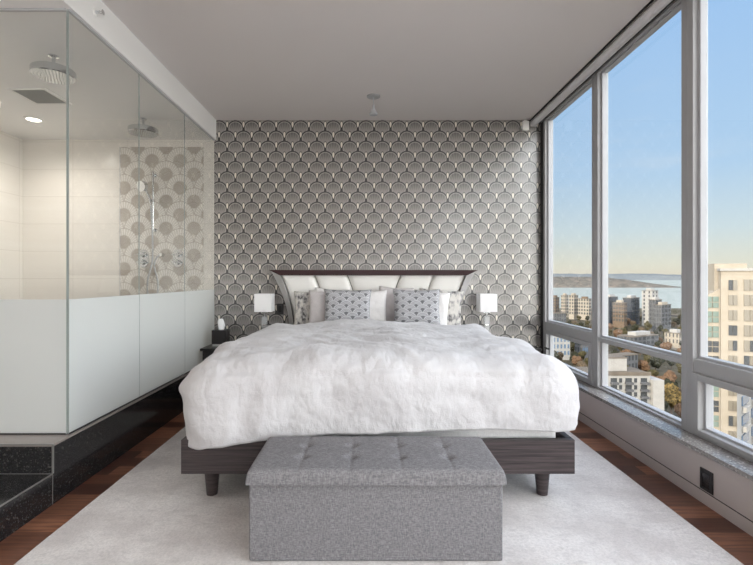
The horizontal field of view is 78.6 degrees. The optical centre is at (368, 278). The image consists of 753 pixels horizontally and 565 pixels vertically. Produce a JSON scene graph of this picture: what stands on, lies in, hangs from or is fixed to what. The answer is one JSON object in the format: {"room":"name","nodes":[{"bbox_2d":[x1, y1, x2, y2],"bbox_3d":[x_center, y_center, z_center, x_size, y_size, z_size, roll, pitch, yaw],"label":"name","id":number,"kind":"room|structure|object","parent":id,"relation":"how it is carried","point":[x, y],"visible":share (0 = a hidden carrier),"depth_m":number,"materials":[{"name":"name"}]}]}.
{"room":"hotel room","nodes":[
{"label":"hotel room","id":0,"kind":"room"},
{"bbox_2d":[0,131,22,298],"bbox_3d":[-3.875,-0.270,1.000,0.150,2.940,8.400,0,0,0],"label":"wall","id":1,"kind":"structure","parent":0,"point":[11,147],"depth_m":4.89,"materials":[{"name":"beige tile"}]},
{"bbox_2d":[23,120,540,352],"bbox_3d":[-0.905,-0.270,5.125,5.790,2.940,0.150,0,0,0],"label":"wall","id":2,"kind":"structure","parent":0,"point":[289,194],"depth_m":5.05,"materials":[{"name":"paper"}]},
{"bbox_2d":[120,147,203,295],"bbox_3d":[-2.273,-0.281,5.043,0.916,2.321,0.012,0,0,0],"label":"tile panel","id":3,"kind":"object","parent":2,"relation":"attached to","point":[167,163],"visible":0.64,"depth_m":5.04,"materials":[{"name":"tile"}]},
{"bbox_2d":[136,249,148,267],"bbox_3d":[-2.470,-0.220,5.005,0.116,0.200,0.065,0,0,0],"label":"shower valve","id":4,"kind":"object","parent":3,"relation":"attached to","point":[144,255],"visible":0.9,"depth_m":5.02,"materials":[{"name":"silver metal"}]},
{"bbox_2d":[136,172,164,293],"bbox_3d":[-2.359,-0.436,4.952,0.242,1.449,0.171,0,0,0],"label":"shower","id":5,"kind":"object","parent":3,"relation":"attached to","point":[143,185],"visible":0.85,"depth_m":4.96,"materials":[{"name":"silver metal"}]},
{"bbox_2d":[171,249,182,267],"bbox_3d":[-2.090,-0.220,5.005,0.116,0.200,0.065,0,0,0],"label":"shower valve","id":6,"kind":"object","parent":3,"relation":"attached to","point":[177,261],"visible":1,"depth_m":5.02,"materials":[{"name":"silver metal"}]},
{"bbox_2d":[277,304,283,314],"bbox_3d":[-0.975,0.335,5.044,0.076,0.120,0.011,0,0,0],"label":"wall switch","id":7,"kind":"object","parent":2,"relation":"attached to","point":[280,307],"visible":1,"depth_m":5.04,"materials":[{"name":"black plastic"}]},
{"bbox_2d":[520,119,528,130],"bbox_3d":[1.699,-1.677,5.027,0.088,0.124,0.045,0,0,0],"label":"sensor","id":8,"kind":"object","parent":2,"relation":"attached to","point":[525,124],"visible":1,"depth_m":5.00,"materials":[{"name":"white plastic"}]},
{"bbox_2d":[541,122,542,353],"bbox_3d":[1.934,-0.398,5.015,0.102,2.605,0.070,0,0,0],"label":"trim","id":9,"kind":"structure","parent":2,"relation":"attached to","point":[542,122],"depth_m":4.99,"materials":[{"name":"black metal"}]},
{"bbox_2d":[541,3,671,122],"bbox_3d":[1.920,-1.726,0.925,0.070,0.028,8.250,0,0,0],"label":"trim","id":10,"kind":"structure","parent":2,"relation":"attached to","point":[671,3],"depth_m":3.51,"materials":[{"name":"grey metal"}]},
{"bbox_2d":[0,412,752,564],"bbox_3d":[-0.850,1.260,1.000,5.900,0.120,8.400,0,0,0],"label":"floor","id":11,"kind":"structure","parent":0,"point":[738,543],"depth_m":2.51,"materials":[{"name":"brown wood"}]},
{"bbox_2d":[0,474,52,541],"bbox_3d":[-2.738,1.117,1.821,2.122,0.166,1.241,0,0,0],"label":"step","id":12,"kind":"structure","parent":11,"relation":"on","point":[23,497],"depth_m":2.28,"materials":[{"name":"black stone"}]},
{"bbox_2d":[0,373,188,503],"bbox_3d":[-2.738,1.040,3.745,2.123,0.320,2.608,0,0,0],"label":"plinth","id":13,"kind":"object","parent":11,"relation":"on","point":[74,458],"visible":0.46,"depth_m":2.75,"materials":[{"name":"black stone"}]},
{"bbox_2d":[0,8,214,434],"bbox_3d":[-2.744,-0.322,3.820,2.107,2.404,2.457,0,0,0],"label":"screen","id":14,"kind":"object","parent":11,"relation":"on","point":[66,365],"visible":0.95,"depth_m":2.77,"materials":[{"name":"clear glass"}]},
{"bbox_2d":[200,344,217,361],"bbox_3d":[-1.350,0.945,4.763,0.630,0.510,0.475,0,0,0],"label":"nightstand","id":15,"kind":"object","parent":11,"relation":"on","point":[208,350],"visible":0.11,"depth_m":4.55,"materials":[{"name":"black paint"}]},
{"bbox_2d":[212,319,229,345],"bbox_3d":[-1.530,0.552,4.750,0.144,0.275,0.140,0,0,0],"label":"tissue box","id":16,"kind":"object","parent":15,"relation":"on","point":[220,335],"visible":0.94,"depth_m":4.68,"materials":[{"name":"black paint"}]},
{"bbox_2d":[254,294,274,328],"bbox_3d":[-1.098,0.425,4.840,0.176,0.530,0.176,0,0,0],"label":"table lamp","id":17,"kind":"object","parent":15,"relation":"on","point":[263,303],"visible":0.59,"depth_m":4.75,"materials":[{"name":"white fabric"}]},
{"bbox_2d":[14,427,743,564],"bbox_3d":[0.041,1.192,2.350,3.025,0.016,3.500,0,0,0],"label":"area rug","id":18,"kind":"object","parent":11,"relation":"on","point":[155,514],"visible":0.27,"depth_m":2.22,"materials":[{"name":"white carpet"}]},
{"bbox_2d":[246,436,505,560],"bbox_3d":[0.029,0.986,2.120,1.080,0.394,0.430,0,0,0],"label":"storage bench","id":19,"kind":"object","parent":18,"relation":"on","point":[314,498],"visible":1,"depth_m":1.92,"materials":[{"name":"grey fabric"}]},
{"bbox_2d":[181,270,574,495],"bbox_3d":[0.047,0.546,3.720,2.188,1.272,2.600,0,0,0],"label":"platform bed","id":20,"kind":"object","parent":18,"relation":"on","point":[541,457],"visible":0.3,"depth_m":2.44,"materials":[{"name":"brown wood"}]},
{"bbox_2d":[322,429,555,437],"bbox_3d":[0.047,0.747,3.632,1.944,0.463,2.295,0,0,0],"label":"mattress","id":21,"kind":"object","parent":20,"relation":"on","point":[488,433],"visible":0.02,"depth_m":2.48,"materials":[{"name":"white fabric"}]},
{"bbox_2d":[294,291,309,324],"bbox_3d":[-0.555,0.317,4.734,0.440,0.382,0.122,0,0,0],"label":"pillow sham","id":22,"kind":"object","parent":21,"relation":"on","point":[302,302],"visible":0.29,"depth_m":4.71,"materials":[{"name":"grey fabric"}]},
{"bbox_2d":[308,290,324,322],"bbox_3d":[-0.397,0.313,4.626,0.438,0.402,0.138,0,0,-2],"label":"satin pillow","id":23,"kind":"object","parent":21,"relation":"on","point":[317,298],"visible":0.34,"depth_m":4.59,"materials":[{"name":"white fabric"}]},
{"bbox_2d":[315,287,349,291],"bbox_3d":[-0.390,0.302,4.790,0.380,0.422,0.063,0,0,0],"label":"bed pillow","id":24,"kind":"object","parent":21,"relation":"on","point":[316,289],"visible":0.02,"depth_m":4.78,"materials":[{"name":"white fabric"}]},
{"bbox_2d":[324,289,371,320],"bbox_3d":[-0.211,0.302,4.514,0.474,0.427,0.208,0,0,0],"label":"cushion","id":25,"kind":"object","parent":21,"relation":"on","point":[339,304],"visible":0.7,"depth_m":4.48,"materials":[{"name":"white fabric"}]},
{"bbox_2d":[348,290,386,320],"bbox_3d":[-0.018,0.309,4.634,0.400,0.404,0.151,0,0,3],"label":"satin pillow","id":26,"kind":"object","parent":21,"relation":"on","point":[378,298],"visible":0.34,"depth_m":4.60,"materials":[{"name":"white fabric"}]},
{"bbox_2d":[179,319,579,449],"bbox_3d":[0.029,0.631,3.373,2.319,0.513,2.086,0,0,0],"label":"duvet","id":27,"kind":"object","parent":21,"relation":"on","point":[341,376],"visible":1,"depth_m":2.38,"materials":[{"name":"white fabric"}]},
{"bbox_2d":[379,286,413,320],"bbox_3d":[0.269,0.295,4.723,0.389,0.448,0.103,0,0,-3],"label":"bed pillow","id":28,"kind":"object","parent":21,"relation":"on","point":[389,296],"visible":0.22,"depth_m":4.69,"materials":[{"name":"white fabric"}]},
{"bbox_2d":[393,289,439,323],"bbox_3d":[0.469,0.303,4.516,0.470,0.422,0.207,0,0,1],"label":"cushion","id":29,"kind":"object","parent":21,"relation":"on","point":[409,305],"visible":0.8,"depth_m":4.47,"materials":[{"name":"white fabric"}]},
{"bbox_2d":[415,289,449,324],"bbox_3d":[0.622,0.315,4.631,0.398,0.428,0.147,0,0,6],"label":"satin pillow","id":30,"kind":"object","parent":21,"relation":"on","point":[443,297],"visible":0.31,"depth_m":4.60,"materials":[{"name":"white fabric"}]},
{"bbox_2d":[419,288,463,324],"bbox_3d":[0.736,0.309,4.744,0.491,0.437,0.127,0,0,0],"label":"pillow sham","id":31,"kind":"object","parent":21,"relation":"on","point":[455,300],"visible":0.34,"depth_m":4.72,"materials":[{"name":"white fabric"}]},
{"bbox_2d":[530,344,541,351],"bbox_3d":[1.413,0.945,4.763,0.575,0.510,0.475,0,0,0],"label":"nightstand","id":32,"kind":"object","parent":11,"relation":"on","point":[534,347],"visible":0.14,"depth_m":4.54,"materials":[{"name":"black paint"}]},
{"bbox_2d":[476,294,496,331],"bbox_3d":[1.238,0.425,4.840,0.176,0.530,0.176,0,0,0],"label":"table lamp","id":33,"kind":"object","parent":32,"relation":"on","point":[485,303],"visible":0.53,"depth_m":4.75,"materials":[{"name":"white fabric"}]},
{"bbox_2d":[101,0,655,119],"bbox_3d":[0.142,-1.800,1.000,3.636,0.120,8.400,0,0,0],"label":"ceiling","id":34,"kind":"structure","parent":0,"point":[239,59],"depth_m":3.48,"materials":[{"name":"paint"}]},
{"bbox_2d":[0,0,215,139],"bbox_3d":[-2.739,-1.633,0.925,2.123,0.215,8.250,0,0,0],"label":"bulkhead","id":35,"kind":"object","parent":34,"relation":"attached to","point":[103,97],"visible":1,"depth_m":3.61,"materials":[{"name":"white paint"}]},
{"bbox_2d":[23,116,43,122],"bbox_3d":[-3.200,-1.518,4.390,0.164,0.012,0.164,0,0,0],"label":"recessed light","id":36,"kind":"object","parent":35,"relation":"attached to","point":[28,118],"visible":1,"depth_m":4.38,"materials":[{"name":"white plastic"}]},
{"bbox_2d":[26,118,40,121],"bbox_3d":[-3.200,-1.519,4.390,0.122,0.010,0.122,0,0,0],"label":"diffuser","id":37,"kind":"object","parent":36,"relation":"attached to","point":[28,119],"depth_m":4.38,"materials":[{"name":"white plastic"}]},
{"bbox_2d":[6,88,71,104],"bbox_3d":[-2.745,-1.520,3.843,0.310,0.010,0.336,0,0,0],"label":"exhaust vent","id":38,"kind":"object","parent":35,"relation":"attached to","point":[38,96],"visible":0.95,"depth_m":3.84,"materials":[{"name":"white plastic"}]},
{"bbox_2d":[12,90,64,102],"bbox_3d":[-2.745,-1.521,3.843,0.264,0.008,0.290,0,0,0],"label":"grille","id":39,"kind":"object","parent":38,"relation":"attached to","point":[34,96],"depth_m":3.84,"materials":[{"name":"grey metal"}]},
{"bbox_2d":[29,54,76,84],"bbox_3d":[-2.160,-1.450,3.150,0.266,0.151,0.266,0,0,0],"label":"shower head","id":40,"kind":"object","parent":35,"relation":"attached to","point":[53,72],"visible":0.96,"depth_m":3.10},
{"bbox_2d":[93,7,104,16],"bbox_3d":[-1.652,-1.630,2.815,0.050,0.052,0.052,0,0,0],"label":"sprinkler","id":41,"kind":"object","parent":35,"relation":"attached to","point":[95,12],"visible":1,"depth_m":2.81,"materials":[{"name":"white plastic"}]},
{"bbox_2d":[127,117,158,137],"bbox_3d":[-2.150,-1.450,4.380,0.266,0.151,0.266,0,0,0],"label":"shower head","id":42,"kind":"object","parent":35,"relation":"attached to","point":[146,131],"visible":0.92,"depth_m":4.33},
{"bbox_2d":[367,93,379,115],"bbox_3d":[0.043,-1.651,4.386,0.128,0.178,0.128,0,0,0],"label":"pendant spotlight","id":43,"kind":"object","parent":34,"relation":"hanging from","point":[373,96],"visible":1,"depth_m":4.37,"materials":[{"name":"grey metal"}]},
{"bbox_2d":[579,390,752,520],"bbox_3d":[1.892,1.065,0.925,0.216,0.270,8.250,0,0,0],"label":"wall","id":44,"kind":"structure","parent":0,"point":[731,488],"depth_m":2.69,"materials":[{"name":"beige paint"}]},
{"bbox_2d":[543,74,594,386],"bbox_3d":[1.907,-0.404,4.412,0.135,2.617,1.135,0,0,0],"label":"window","id":45,"kind":"structure","parent":44,"relation":"in","point":[584,336],"depth_m":4.88,"materials":[{"name":"grey metal"}]},
{"bbox_2d":[595,0,686,430],"bbox_3d":[1.930,-0.404,3.287,0.090,2.617,1.117,0,0,0],"label":"window","id":46,"kind":"structure","parent":44,"relation":"in","point":[602,339],"depth_m":3.59,"materials":[{"name":"grey metal"}]},
{"bbox_2d":[530,0,674,126],"bbox_3d":[1.809,-1.702,0.973,0.094,0.072,8.145,0,0,0],"label":"roller blind","id":47,"kind":"object","parent":46,"relation":"attached to","point":[658,6],"visible":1,"depth_m":3.46,"materials":[{"name":"black"}]},
{"bbox_2d":[576,378,752,480],"bbox_3d":[1.879,0.917,0.925,0.243,0.025,8.250,0,0,0],"label":"window sill","id":48,"kind":"structure","parent":44,"relation":"on","point":[742,466],"depth_m":2.69,"materials":[{"name":"grey stone"}]},
{"bbox_2d":[578,412,752,536],"bbox_3d":[1.783,1.167,0.925,0.001,0.066,8.250,0,0,0],"label":"baseboard","id":49,"kind":"structure","parent":44,"relation":"attached to","point":[720,508],"depth_m":2.65,"materials":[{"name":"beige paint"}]},
{"bbox_2d":[700,467,712,494],"bbox_3d":[1.779,1.065,2.425,0.009,0.112,0.090,0,0,0],"label":"wall outlet","id":50,"kind":"object","parent":44,"relation":"attached to","point":[706,477],"visible":1,"depth_m":2.42,"materials":[{"name":"black plastic"}]},
{"bbox_2d":[687,0,752,461],"bbox_3d":[1.926,-0.404,2.170,0.098,2.617,1.117,0,0,0],"label":"window","id":51,"kind":"structure","parent":44,"relation":"in","point":[704,372],"depth_m":2.66,"materials":[{"name":"grey metal"}]},
{"label":"outside","id":52,"kind":"structure","parent":0,"visible":0},
{"bbox_2d":[553,280,680,307],"bbox_3d":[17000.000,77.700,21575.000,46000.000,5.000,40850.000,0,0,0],"label":"bay water","id":53,"kind":"structure","parent":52,"point":[672,296],"depth_m":2485.72,"materials":[{"name":"blue liquid"}]},
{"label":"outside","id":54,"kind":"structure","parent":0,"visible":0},
{"bbox_2d":[559,308,680,417],"bbox_3d":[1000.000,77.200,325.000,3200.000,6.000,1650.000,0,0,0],"label":"ground","id":55,"kind":"structure","parent":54,"point":[665,367],"depth_m":455.57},
{"bbox_2d":[553,295,558,312],"bbox_3d":[364.891,53.589,903.208,14.108,41.222,11.293,0,0,-35],"label":"apartment tower","id":56,"kind":"structure","parent":55,"relation":"on","point":[555,298],"depth_m":897.86,"materials":[{"name":"brown concrete"}]},
{"bbox_2d":[553,312,566,322],"bbox_3d":[230.087,57.993,562.408,19.388,32.413,8.626,0,0,-8],"label":"building","id":57,"kind":"structure","parent":55,"relation":"on","point":[558,316],"depth_m":558.58,"materials":[{"name":"grey concrete"}]},
{"bbox_2d":[557,352,563,360],"bbox_3d":[166.396,68.966,401.657,8.024,10.467,7.130,0,0,4],"label":"tree","id":58,"kind":"object","parent":55,"relation":"on","point":[560,354],"visible":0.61,"depth_m":399.69,"materials":[{"name":"brown plant"}]},
{"bbox_2d":[554,336,569,359],"bbox_3d":[171.652,59.022,421.928,23.816,30.356,7.025,0,0,-4],"label":"apartment tower","id":59,"kind":"structure","parent":55,"relation":"on","point":[560,345],"depth_m":418.97,"materials":[{"name":"white concrete"}]},
{"bbox_2d":[561,293,567,316],"bbox_3d":[375.435,51.265,882.565,11.840,45.870,9.149,0,0,-35],"label":"apartment tower","id":60,"kind":"structure","parent":55,"relation":"on","point":[564,298],"depth_m":878.56,"materials":[{"name":"beige concrete"}]},
{"bbox_2d":[570,343,574,352],"bbox_3d":[198.819,68.544,450.259,7.958,11.313,7.501,0,0,10],"label":"tree","id":61,"kind":"object","parent":55,"relation":"on","point":[572,345],"visible":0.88,"depth_m":447.74,"materials":[{"name":"green plant"}]},
{"bbox_2d":[569,293,577,318],"bbox_3d":[374.804,50.530,843.048,14.460,47.339,10.760,0,0,-35],"label":"apartment tower","id":62,"kind":"structure","parent":55,"relation":"on","point":[573,298],"depth_m":838.94,"materials":[{"name":"beige concrete"}]},
{"bbox_2d":[569,351,577,360],"bbox_3d":[177.184,68.379,395.743,8.380,11.643,8.892,0,0,-27],"label":"tree","id":63,"kind":"object","parent":55,"relation":"on","point":[574,353],"visible":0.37,"depth_m":395.42,"materials":[{"name":"green plant"}]},
{"bbox_2d":[571,355,582,364],"bbox_3d":[173.031,69.158,382.152,8.589,10.083,8.832,0,0,-9],"label":"tree","id":64,"kind":"object","parent":55,"relation":"on","point":[575,359],"visible":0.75,"depth_m":380.92,"materials":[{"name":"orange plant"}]},
{"bbox_2d":[575,343,587,357],"bbox_3d":[200.043,64.265,432.771,8.145,19.870,9.838,0,0,-20],"label":"apartment tower","id":65,"kind":"structure","parent":55,"relation":"on","point":[578,347],"depth_m":429.22,"materials":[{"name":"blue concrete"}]},
{"bbox_2d":[576,361,586,366],"bbox_3d":[157.224,67.387,339.342,10.444,13.625,9.280,0,0,-32],"label":"tree","id":66,"kind":"object","parent":55,"relation":"on","point":[579,363],"visible":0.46,"depth_m":337.15,"materials":[{"name":"brown plant"}]},
{"bbox_2d":[578,351,585,360],"bbox_3d":[190.275,69.180,410.630,7.062,10.039,6.657,0,0,34],"label":"tree","id":67,"kind":"object","parent":55,"relation":"on","point":[581,354],"visible":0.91,"depth_m":408.57,"materials":[{"name":"green plant"}]},
{"bbox_2d":[578,296,590,319],"bbox_3d":[387.272,53.283,826.013,9.379,41.835,20.645,0,0,-35],"label":"apartment tower","id":68,"kind":"structure","parent":55,"relation":"on","point":[584,303],"depth_m":821.71,"materials":[{"name":"brown concrete"}]},
{"bbox_2d":[608,294,617,323],"bbox_3d":[400.652,50.300,763.328,26.976,47.800,11.692,0,0,-35],"label":"apartment tower","id":69,"kind":"structure","parent":55,"relation":"on","point":[611,297],"depth_m":754.23,"materials":[{"name":"concrete"}]},
{"bbox_2d":[613,329,622,337],"bbox_3d":[296.993,67.096,548.777,12.445,14.207,12.103,0,0,-7],"label":"tree","id":70,"kind":"object","parent":55,"relation":"on","point":[616,332],"visible":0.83,"depth_m":546.04,"materials":[{"name":"orange plant"}]},
{"bbox_2d":[574,355,663,410],"bbox_3d":[102.078,53.812,196.050,36.974,40.776,16.500,0,0,0],"label":"apartment building","id":71,"kind":"structure","parent":55,"relation":"on","point":[636,383],"depth_m":189.86,"materials":[{"name":"grey concrete"}]},
{"bbox_2d":[612,300,626,327],"bbox_3d":[379.125,53.400,695.349,7.957,41.600,18.431,0,0,-30],"label":"apartment tower","id":72,"kind":"structure","parent":55,"relation":"on","point":[619,307],"depth_m":691.78,"materials":[{"name":"brown concrete"}]},
{"bbox_2d":[608,352,637,368],"bbox_3d":[191.250,65.588,347.724,23.813,17.225,9.681,0,0,-25],"label":"building","id":73,"kind":"structure","parent":55,"relation":"on","point":[632,360],"depth_m":346.15,"materials":[{"name":"grey concrete"}]},
{"bbox_2d":[623,295,639,324],"bbox_3d":[423.891,50.704,743.793,34.971,46.991,13.242,0,0,-40],"label":"apartment tower","id":74,"kind":"structure","parent":55,"relation":"on","point":[633,302],"depth_m":736.57,"materials":[{"name":"glass"}]},
{"bbox_2d":[632,324,638,330],"bbox_3d":[360.024,67.580,621.307,9.530,13.241,10.112,0,0,-38],"label":"tree","id":75,"kind":"object","parent":55,"relation":"on","point":[635,327],"visible":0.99,"depth_m":619.35,"materials":[{"name":"green plant"}]},
{"bbox_2d":[617,330,658,350],"bbox_3d":[277.913,64.424,475.193,43.134,19.552,17.911,0,0,-28],"label":"building","id":76,"kind":"structure","parent":55,"relation":"on","point":[643,337],"depth_m":468.54,"materials":[{"name":"grey concrete"}]},
{"bbox_2d":[638,360,649,371],"bbox_3d":[210.652,68.319,354.005,10.019,11.762,10.302,0,0,28],"label":"tree","id":77,"kind":"object","parent":55,"relation":"on","point":[643,365],"visible":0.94,"depth_m":350.66,"materials":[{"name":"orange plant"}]},
{"bbox_2d":[643,355,650,363],"bbox_3d":[234.283,69.368,387.724,6.799,9.665,6.409,0,0,-19],"label":"tree","id":78,"kind":"object","parent":55,"relation":"on","point":[646,358],"visible":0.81,"depth_m":385.83,"materials":[{"name":"green plant"}]},
{"bbox_2d":[644,322,651,330],"bbox_3d":[381.442,67.007,628.237,10.120,14.385,9.538,0,0,21],"label":"tree","id":79,"kind":"object","parent":55,"relation":"on","point":[648,326],"visible":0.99,"depth_m":626.27,"materials":[{"name":"green plant"}]},
{"bbox_2d":[641,288,657,325],"bbox_3d":[442.565,44.804,724.653,18.166,58.791,16.111,0,0,-30],"label":"apartment tower","id":80,"kind":"structure","parent":55,"relation":"on","point":[647,294],"depth_m":721.45,"materials":[{"name":"white concrete"}]},
{"bbox_2d":[647,369,658,376],"bbox_3d":[199.641,68.841,323.842,7.107,10.719,7.541,0,0,-11],"label":"tree","id":81,"kind":"object","parent":55,"relation":"on","point":[654,372],"visible":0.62,"depth_m":321.24,"materials":[{"name":"green plant"}]},
{"bbox_2d":[649,297,661,331],"bbox_3d":[406.250,50.220,652.486,23.379,47.961,8.888,0,0,-38],"label":"apartment tower","id":82,"kind":"structure","parent":55,"relation":"on","point":[654,300],"depth_m":646.07,"materials":[{"name":"grey concrete"}]},
{"bbox_2d":[649,357,663,368],"bbox_3d":[229.901,68.219,367.890,9.135,11.961,8.609,0,0,-23],"label":"tree","id":83,"kind":"object","parent":55,"relation":"on","point":[655,362],"visible":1,"depth_m":366.24,"materials":[{"name":"green plant"}]},
{"bbox_2d":[654,340,662,347],"bbox_3d":[290.672,67.891,458.773,9.637,12.619,9.083,0,0,-11],"label":"tree","id":84,"kind":"object","parent":55,"relation":"on","point":[658,342],"visible":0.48,"depth_m":458.02,"materials":[{"name":"green plant"}]},
{"bbox_2d":[657,325,662,333],"bbox_3d":[393.419,68.342,621.006,8.433,11.716,8.947,0,0,21],"label":"tree","id":85,"kind":"object","parent":55,"relation":"on","point":[660,327],"visible":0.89,"depth_m":619.50,"materials":[{"name":"green plant"}]},
{"bbox_2d":[654,302,670,332],"bbox_3d":[410.087,53.465,642.933,34.630,41.470,10.377,0,0,-38],"label":"apartment tower","id":86,"kind":"structure","parent":55,"relation":"on","point":[662,310],"depth_m":635.12,"materials":[{"name":"grey concrete"}]},
{"bbox_2d":[660,341,671,349],"bbox_3d":[285.915,67.508,442.458,11.724,13.385,11.402,0,0,0],"label":"tree","id":87,"kind":"object","parent":55,"relation":"on","point":[667,345],"visible":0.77,"depth_m":439.94,"materials":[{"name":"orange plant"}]},
{"bbox_2d":[658,376,674,382],"bbox_3d":[190.466,68.257,295.506,10.125,11.886,10.412,0,0,-28],"label":"tree","id":88,"kind":"object","parent":55,"relation":"on","point":[671,378],"visible":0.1,"depth_m":294.14,"materials":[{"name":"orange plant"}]},
{"bbox_2d":[664,401,668,411],"bbox_3d":[152.472,68.468,242.712,8.754,11.463,8.251,0,0,-16],"label":"tree","id":89,"kind":"object","parent":55,"relation":"on","point":[666,403],"visible":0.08,"depth_m":240.07,"materials":[{"name":"green plant"}]},
{"bbox_2d":[663,370,676,379],"bbox_3d":[204.717,68.420,313.329,10.126,11.561,9.848,0,0,-27],"label":"tree","id":90,"kind":"object","parent":55,"relation":"on","point":[669,372],"visible":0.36,"depth_m":310.52,"materials":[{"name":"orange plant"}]},
{"bbox_2d":[664,378,677,386],"bbox_3d":[184.874,67.949,283.825,9.548,12.503,8.999,0,0,24],"label":"tree","id":91,"kind":"object","parent":55,"relation":"on","point":[666,380],"visible":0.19,"depth_m":283.07,"materials":[{"name":"green plant"}]},
{"bbox_2d":[666,360,675,368],"bbox_3d":[249.069,69.792,379.332,6.733,8.816,6.346,0,0,31],"label":"tree","id":92,"kind":"object","parent":55,"relation":"on","point":[670,363],"visible":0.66,"depth_m":377.95,"materials":[{"name":"green plant"}]},
{"bbox_2d":[664,382,680,414],"bbox_3d":[164.094,65.179,250.429,14.574,18.041,14.236,0,0,-27],"label":"tree","id":93,"kind":"object","parent":55,"relation":"on","point":[672,395],"visible":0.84,"depth_m":246.36,"materials":[{"name":"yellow plant"}]},
{"bbox_2d":[664,329,680,349],"bbox_3d":[321.913,63.743,484.258,12.987,20.913,14.792,0,0,-30],"label":"building","id":94,"kind":"structure","parent":55,"relation":"on","point":[673,336],"depth_m":480.47,"materials":[{"name":"beige concrete"}]},
{"bbox_2d":[672,318,680,324],"bbox_3d":[471.005,67.291,704.699,10.553,13.818,9.946,0,0,-32],"label":"tree","id":95,"kind":"object","parent":55,"relation":"on","point":[676,320],"visible":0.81,"depth_m":702.59,"materials":[{"name":"green plant"}]},
{"bbox_2d":[674,403,680,416],"bbox_3d":[154.975,66.874,222.195,12.835,14.653,12.482,0,0,36],"label":"tree","id":96,"kind":"object","parent":55,"relation":"on","point":[677,408],"visible":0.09,"depth_m":223.17,"materials":[{"name":"brown plant"}]},
{"bbox_2d":[676,363,680,372],"bbox_3d":[236.048,69.073,348.159,7.214,10.254,6.799,0,0,-30],"label":"tree","id":97,"kind":"object","parent":55,"relation":"on","point":[678,365],"visible":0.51,"depth_m":347.17,"materials":[{"name":"green plant"}]},
{"bbox_2d":[708,263,752,437],"bbox_3d":[79.586,35.648,86.842,28.591,77.104,8.200,0,0,20],"label":"apartment tower","id":98,"kind":"structure","parent":55,"relation":"on","point":[730,286],"depth_m":87.59,"materials":[{"name":"beige concrete"}]},
{"bbox_2d":[737,364,752,444],"bbox_3d":[55.971,44.426,69.169,24.200,59.548,4.800,0,0,-40],"label":"apartment building","id":99,"kind":"structure","parent":55,"relation":"on","point":[744,403],"depth_m":61.99,"materials":[{"name":"white concrete"}]},
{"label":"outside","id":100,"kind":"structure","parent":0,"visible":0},
{"bbox_2d":[553,277,680,287],"bbox_3d":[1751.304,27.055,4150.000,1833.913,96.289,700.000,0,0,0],"label":"hills","id":101,"kind":"structure","parent":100,"point":[558,282],"depth_m":3866.92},
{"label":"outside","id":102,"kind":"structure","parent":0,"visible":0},
{"bbox_2d":[553,273,680,279],"bbox_3d":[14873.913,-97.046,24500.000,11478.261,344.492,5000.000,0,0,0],"label":"hills","id":103,"kind":"structure","parent":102,"point":[631,276],"depth_m":8883.94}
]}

